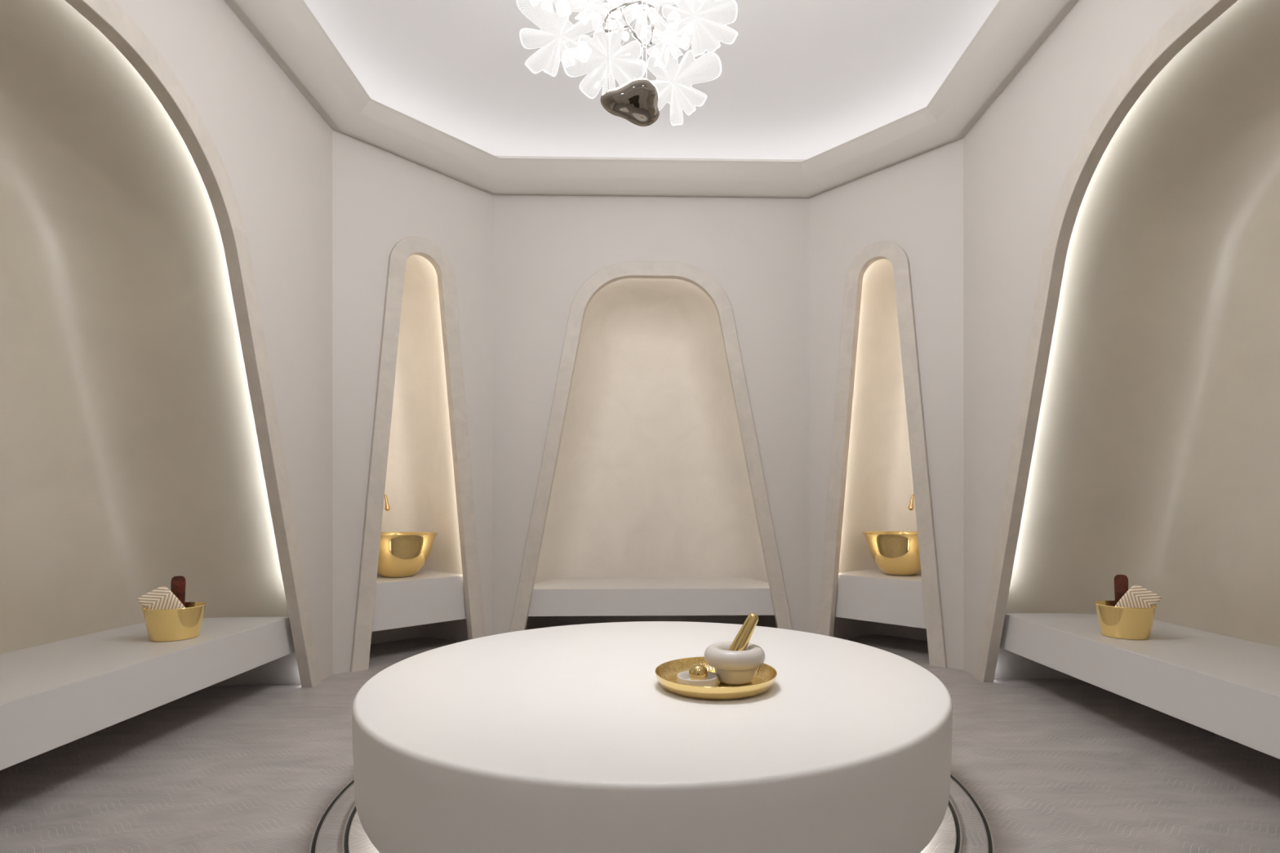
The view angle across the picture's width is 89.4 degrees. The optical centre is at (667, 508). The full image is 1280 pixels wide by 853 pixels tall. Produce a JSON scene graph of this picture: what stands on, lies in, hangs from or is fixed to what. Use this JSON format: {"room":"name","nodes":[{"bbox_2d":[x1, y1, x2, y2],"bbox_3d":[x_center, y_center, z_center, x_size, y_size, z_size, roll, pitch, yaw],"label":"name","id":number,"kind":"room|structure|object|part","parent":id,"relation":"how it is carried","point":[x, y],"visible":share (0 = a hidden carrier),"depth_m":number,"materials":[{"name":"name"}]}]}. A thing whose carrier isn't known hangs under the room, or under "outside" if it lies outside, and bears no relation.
{"room":"spa","nodes":[
{"label":"spa","id":0,"kind":"room"},
{"bbox_2d":[114,0,332,679],"bbox_3d":[-2.338,-0.924,2.244,0.030,4.215,4.703,0,0,-1],"label":"wall","id":1,"kind":"structure","parent":0,"point":[274,148],"depth_m":4.01,"materials":[{"name":"grey paint"}]},
{"bbox_2d":[0,0,301,686],"bbox_3d":[-2.780,-0.454,2.233,0.860,3.274,4.228,0,0,-1],"label":"wall niche","id":2,"kind":"object","parent":1,"relation":"in","point":[131,463],"visible":0.84,"depth_m":3.51,"materials":[{"name":"beige paint"}]},
{"bbox_2d":[0,617,295,770],"bbox_3d":[-2.808,0.828,2.232,0.812,0.241,4.095,0,0,-1],"label":"bench","id":3,"kind":"object","parent":2,"relation":"attached to","point":[55,695],"visible":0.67,"depth_m":2.98,"materials":[{"name":"white stone"}]},
{"bbox_2d":[141,602,206,641],"bbox_3d":[-2.683,0.620,3.520,0.282,0.176,0.282,0,0,-1],"label":"bucket","id":4,"kind":"object","parent":3,"relation":"on","point":[180,624],"visible":0.87,"depth_m":3.42,"materials":[{"name":"gold metal"}]},
{"bbox_2d":[137,586,185,609],"bbox_3d":[-2.706,0.546,3.472,0.222,0.255,0.052,0,0,-32],"label":"folded towel","id":5,"kind":"object","parent":4,"relation":"in","point":[162,597],"visible":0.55,"depth_m":3.45,"materials":[{"name":"fabric"}]},
{"bbox_2d":[170,576,186,606],"bbox_3d":[-2.718,0.537,3.591,0.066,0.318,0.052,0,0,-31],"label":"paddle","id":6,"kind":"object","parent":4,"relation":"in","point":[178,584],"visible":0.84,"depth_m":3.60,"materials":[{"name":"brown wood"}]},
{"bbox_2d":[65,0,321,687],"bbox_3d":[-2.328,-0.469,2.244,0.071,3.304,4.290,0,0,-1],"label":"arch frame","id":7,"kind":"object","parent":1,"relation":"attached to","point":[108,16],"visible":1,"depth_m":3.58,"materials":[{"name":"beige paint"}]},
{"bbox_2d":[224,0,1078,197],"bbox_3d":[-0.055,-2.759,2.301,4.539,0.160,6.579,0,0,-1],"label":"trim","id":8,"kind":"structure","parent":1,"relation":"attached to","point":[288,30],"depth_m":4.74,"materials":[{"name":"grey paint"}]},
{"bbox_2d":[332,128,493,674],"bbox_3d":[-1.952,-0.923,5.086,0.030,4.215,1.303,0,0,42],"label":"wall","id":9,"kind":"structure","parent":0,"point":[381,198],"depth_m":4.80,"materials":[{"name":"grey paint"}]},
{"bbox_2d":[350,236,484,671],"bbox_3d":[-1.932,-0.468,5.092,0.071,3.304,1.101,0,0,42],"label":"arch frame","id":10,"kind":"object","parent":9,"relation":"attached to","point":[405,247],"visible":0.98,"depth_m":4.94,"materials":[{"name":"beige stone"}]},
{"bbox_2d":[370,254,468,644],"bbox_3d":[-2.244,-0.453,5.378,0.800,3.274,1.041,0,0,42],"label":"wall niche","id":11,"kind":"object","parent":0,"point":[420,491],"visible":0.27,"depth_m":5.71,"materials":[{"name":"beige paint"}]},
{"bbox_2d":[384,493,390,511],"bbox_3d":[-2.455,-0.048,5.571,0.236,0.146,0.048,0,0,42],"label":"tap","id":12,"kind":"object","parent":11,"relation":"attached to","point":[387,508],"visible":0.52,"depth_m":5.50,"materials":[{"name":"gold metal"}]},
{"bbox_2d":[372,570,466,631],"bbox_3d":[-2.256,0.750,5.389,0.772,0.364,1.002,0,0,42],"label":"bench","id":13,"kind":"object","parent":11,"relation":"attached to","point":[426,597],"visible":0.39,"depth_m":5.15,"materials":[{"name":"white stone"}]},
{"bbox_2d":[377,532,438,577],"bbox_3d":[-2.237,0.390,5.372,0.636,0.358,0.636,0,0,-1],"label":"basin","id":14,"kind":"object","parent":13,"relation":"on","point":[401,554],"visible":0.79,"depth_m":5.19,"materials":[{"name":"gold metal"}]},
{"bbox_2d":[0,623,1279,852],"bbox_3d":[-0.068,1.231,2.953,7.200,0.101,8.091,0,0,-1],"label":"floor","id":15,"kind":"structure","parent":0,"point":[1051,766],"depth_m":2.84,"materials":[{"name":"beige stone"}]},
{"bbox_2d":[308,773,994,852],"bbox_3d":[-0.053,1.179,2.799,2.624,0.004,2.624,0,0,-1],"label":"drain","id":16,"kind":"object","parent":15,"relation":"on","point":[316,833],"visible":0.27,"depth_m":2.46,"materials":[{"name":"black"}]},
{"bbox_2d":[351,621,952,852],"bbox_3d":[-0.053,0.938,2.799,2.360,0.487,2.360,0,0,-1],"label":"round table","id":17,"kind":"object","parent":15,"relation":"on","point":[566,739],"visible":0.91,"depth_m":1.93,"materials":[{"name":"white stone"}]},
{"bbox_2d":[654,656,777,700],"bbox_3d":[0.190,0.664,2.527,0.475,0.060,0.475,0,0,-1],"label":"serving tray","id":18,"kind":"object","parent":17,"relation":"on","point":[764,677],"visible":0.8,"depth_m":2.40,"materials":[{"name":"gold metal"}]},
{"bbox_2d":[676,671,718,687],"bbox_3d":[0.118,0.671,2.518,0.162,0.037,0.162,0,0,-1],"label":"dish","id":19,"kind":"object","parent":18,"relation":"on","point":[682,677],"visible":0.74,"depth_m":2.47,"materials":[{"name":"white ceramic"}]},
{"bbox_2d":[688,664,707,680],"bbox_3d":[0.121,0.647,2.518,0.075,0.075,0.075,0,0,-1],"label":"ball","id":20,"kind":"object","parent":19,"relation":"in","point":[697,672],"visible":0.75,"depth_m":2.49,"materials":[{"name":"gold metal"}]},
{"bbox_2d":[704,641,764,684],"bbox_3d":[0.268,0.620,2.575,0.242,0.138,0.242,0,0,-1],"label":"mortar","id":21,"kind":"object","parent":18,"relation":"on","point":[731,667],"visible":0.94,"depth_m":2.50,"materials":[{"name":"white ceramic"}]},
{"bbox_2d":[728,613,758,650],"bbox_3d":[0.304,0.515,2.581,0.132,0.188,0.064,0,0,-19],"label":"pestle","id":22,"kind":"object","parent":21,"relation":"in","point":[740,642],"visible":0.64,"depth_m":2.56,"materials":[{"name":"gold metal"}]},
{"bbox_2d":[342,798,962,852],"bbox_3d":[-0.053,1.179,2.799,2.422,0.004,2.422,0,0,-1],"label":"drain","id":23,"kind":"object","parent":15,"relation":"on","point":[958,835],"visible":0.16,"depth_m":2.36,"materials":[{"name":"black"}]},
{"bbox_2d":[492,155,808,635],"bbox_3d":[-0.134,-0.925,5.604,2.735,4.215,0.030,0,0,-1],"label":"wall","id":24,"kind":"structure","parent":0,"point":[545,248],"depth_m":5.59,"materials":[{"name":"grey paint"}]},
{"bbox_2d":[509,261,792,632],"bbox_3d":[-0.134,-0.469,5.595,2.480,3.304,0.071,0,0,-1],"label":"arch frame","id":25,"kind":"object","parent":24,"relation":"attached to","point":[609,274],"visible":0.99,"depth_m":5.57,"materials":[{"name":"beige stone"}]},
{"bbox_2d":[525,278,776,630],"bbox_3d":[-0.146,-0.454,6.107,2.419,3.274,0.980,0,0,-1],"label":"wall niche","id":26,"kind":"object","parent":24,"relation":"in","point":[651,479],"visible":0.66,"depth_m":6.58,"materials":[{"name":"beige paint"}]},
{"bbox_2d":[528,577,774,616],"bbox_3d":[-0.145,0.822,6.114,2.335,0.236,0.974,0,0,-1],"label":"bench","id":27,"kind":"object","parent":26,"relation":"attached to","point":[574,596],"visible":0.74,"depth_m":5.64,"materials":[{"name":"white stone"}]},
{"bbox_2d":[303,0,999,159],"bbox_3d":[-0.055,-3.231,2.301,4.541,0.395,6.581,0,0,-1],"label":"ceiling","id":28,"kind":"structure","parent":0,"point":[798,79],"depth_m":4.74,"materials":[{"name":"white paint"}]},
{"bbox_2d":[515,0,737,125],"bbox_3d":[-0.128,-2.460,2.814,1.058,1.817,0.490,0,0,-1],"label":"chandelier","id":29,"kind":"object","parent":28,"relation":"hanging from","point":[655,52],"visible":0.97,"depth_m":2.66,"materials":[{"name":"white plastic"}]},
{"bbox_3d":[-0.506,-2.337,2.841,0.334,0.289,0.072,0,0,-21],"label":"lamp shade","id":30,"kind":"part","parent":29,"relation":"part of","materials":[{"name":"white glass"}]},
{"bbox_3d":[-0.443,-1.954,2.652,0.343,0.343,0.066,0,0,-14],"label":"lamp shade","id":31,"kind":"part","parent":29,"relation":"part of","materials":[{"name":"white glass"}]},
{"bbox_3d":[-0.346,-1.926,2.693,0.032,0.035,0.032,0,0,-1],"label":"bulb","id":32,"kind":"part","parent":29,"relation":"part of","materials":[{"name":"white glass"}]},
{"bbox_3d":[-0.352,-2.350,2.998,0.300,0.288,0.052,0,0,-26],"label":"lamp shade","id":33,"kind":"part","parent":29,"relation":"part of","materials":[{"name":"white glass"}]},
{"bbox_3d":[-0.262,-1.876,2.723,0.346,0.289,0.095,0,0,8],"label":"lamp shade","id":34,"kind":"part","parent":29,"relation":"part of","materials":[{"name":"white glass"}]},
{"bbox_3d":[-0.179,-2.029,2.777,0.032,0.035,0.032,0,0,-1],"label":"bulb","id":35,"kind":"part","parent":29,"relation":"part of","materials":[{"name":"white glass"}]},
{"bbox_3d":[-0.157,-2.428,2.895,0.378,0.281,0.168,0,0,-1],"label":"lamp shade","id":36,"kind":"part","parent":29,"relation":"part of","materials":[{"name":"white glass"}]},
{"bbox_3d":[-0.138,-2.143,2.799,0.032,0.035,0.032,0,0,-1],"label":"bulb","id":37,"kind":"part","parent":29,"relation":"part of","materials":[{"name":"white glass"}]},
{"bbox_3d":[-0.102,-2.188,2.777,0.330,0.274,0.110,0,0,-1],"label":"lamp shade","id":38,"kind":"part","parent":29,"relation":"part of","materials":[{"name":"white glass"}]},
{"bbox_3d":[-0.062,-2.095,2.760,0.032,0.035,0.032,0,0,-1],"label":"bulb","id":39,"kind":"part","parent":29,"relation":"part of","materials":[{"name":"white glass"}]},
{"bbox_3d":[-0.047,-1.904,2.701,0.032,0.035,0.032,0,0,-1],"label":"bulb","id":40,"kind":"part","parent":29,"relation":"part of","materials":[{"name":"white glass"}]},
{"bbox_3d":[-0.005,-2.141,2.953,0.256,0.278,0.059,0,0,12],"label":"lamp shade","id":41,"kind":"part","parent":29,"relation":"part of","materials":[{"name":"white glass"}]},
{"bbox_3d":[0.060,-1.696,2.604,0.315,0.290,0.062,0,0,-1],"label":"lamp shade","id":42,"kind":"part","parent":29,"relation":"part of","materials":[{"name":"white glass"}]},
{"bbox_3d":[0.132,-1.999,2.620,0.305,0.304,0.068,0,0,11],"label":"lamp shade","id":43,"kind":"part","parent":29,"relation":"part of","materials":[{"name":"white glass"}]},
{"bbox_2d":[600,0,659,126],"bbox_3d":[-0.152,-2.455,2.618,0.239,1.786,0.146,0,0,-1],"label":"pebble","id":44,"kind":"object","parent":28,"relation":"hanging from","point":[636,101],"visible":1,"depth_m":2.58,"materials":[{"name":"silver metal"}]},
{"bbox_2d":[833,258,927,641],"bbox_3d":[1.985,-0.456,5.481,1.041,3.274,0.800,0,0,45],"label":"wall niche","id":45,"kind":"object","parent":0,"point":[879,490],"visible":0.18,"depth_m":5.81,"materials":[{"name":"beige paint"}]},
{"bbox_2d":[835,568,926,629],"bbox_3d":[1.998,0.747,5.493,1.002,0.364,0.772,0,0,45],"label":"bench","id":46,"kind":"object","parent":45,"relation":"attached to","point":[874,595],"visible":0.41,"depth_m":5.24,"materials":[{"name":"white stone"}]},
{"bbox_2d":[862,531,920,576],"bbox_3d":[1.980,0.386,5.475,0.636,0.358,0.636,0,0,-1],"label":"basin","id":47,"kind":"object","parent":46,"relation":"on","point":[895,553],"visible":0.79,"depth_m":5.29,"materials":[{"name":"gold metal"}]},
{"bbox_2d":[908,493,914,510],"bbox_3d":[2.187,-0.051,5.684,0.048,0.146,0.236,0,0,45],"label":"tap","id":48,"kind":"object","parent":45,"relation":"attached to","point":[911,504],"visible":0.63,"depth_m":5.61,"materials":[{"name":"gold metal"}]},
{"bbox_2d":[808,137,964,670],"bbox_3d":[1.707,-0.926,5.175,1.303,4.215,0.030,0,0,45],"label":"wall","id":49,"kind":"structure","parent":0,"point":[915,203],"depth_m":4.91,"materials":[{"name":"grey paint"}]},
{"bbox_2d":[816,240,946,667],"bbox_3d":[1.688,-0.471,5.181,1.101,3.304,0.071,0,0,45],"label":"arch frame","id":50,"kind":"object","parent":49,"relation":"attached to","point":[895,254],"visible":1,"depth_m":5.04,"materials":[{"name":"beige stone"}]},
{"bbox_2d":[963,0,1188,675],"bbox_3d":[2.232,-0.928,2.356,0.030,4.215,4.703,0,0,-1],"label":"wall","id":51,"kind":"structure","parent":0,"point":[1018,156],"depth_m":4.11,"materials":[{"name":"grey paint"}]},
{"bbox_2d":[974,0,1237,682],"bbox_3d":[2.223,-0.473,2.355,0.071,3.304,4.290,0,0,-1],"label":"arch frame","id":52,"kind":"object","parent":51,"relation":"attached to","point":[1193,16],"visible":1,"depth_m":3.66,"materials":[{"name":"beige paint"}]},
{"bbox_2d":[994,0,1279,679],"bbox_3d":[2.675,-0.458,2.366,0.860,3.274,4.228,0,0,-1],"label":"wall niche","id":53,"kind":"object","parent":51,"relation":"in","point":[1155,462],"visible":0.84,"depth_m":3.65,"materials":[{"name":"beige paint"}]},
{"bbox_2d":[1000,613,1279,759],"bbox_3d":[2.704,0.824,2.366,0.812,0.241,4.095,0,0,-1],"label":"bench","id":54,"kind":"object","parent":53,"relation":"attached to","point":[1228,687],"visible":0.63,"depth_m":3.09,"materials":[{"name":"white stone"}]},
{"bbox_2d":[1093,600,1156,639],"bbox_3d":[2.513,0.616,3.547,0.282,0.176,0.282,0,0,-1],"label":"bucket","id":55,"kind":"object","parent":54,"relation":"on","point":[1116,622],"visible":0.9,"depth_m":3.45,"materials":[{"name":"gold metal"}]},
{"bbox_2d":[1113,574,1128,604],"bbox_3d":[2.545,0.533,3.620,0.066,0.318,0.052,0,0,29],"label":"paddle","id":56,"kind":"object","parent":55,"relation":"in","point":[1121,581],"visible":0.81,"depth_m":3.63,"materials":[{"name":"brown wood"}]},
{"bbox_2d":[1115,584,1161,608],"bbox_3d":[2.538,0.542,3.500,0.221,0.255,0.054,0,0,33],"label":"folded towel","id":57,"kind":"object","parent":55,"relation":"in","point":[1137,597],"visible":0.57,"depth_m":3.48,"materials":[{"name":"fabric"}]}
]}

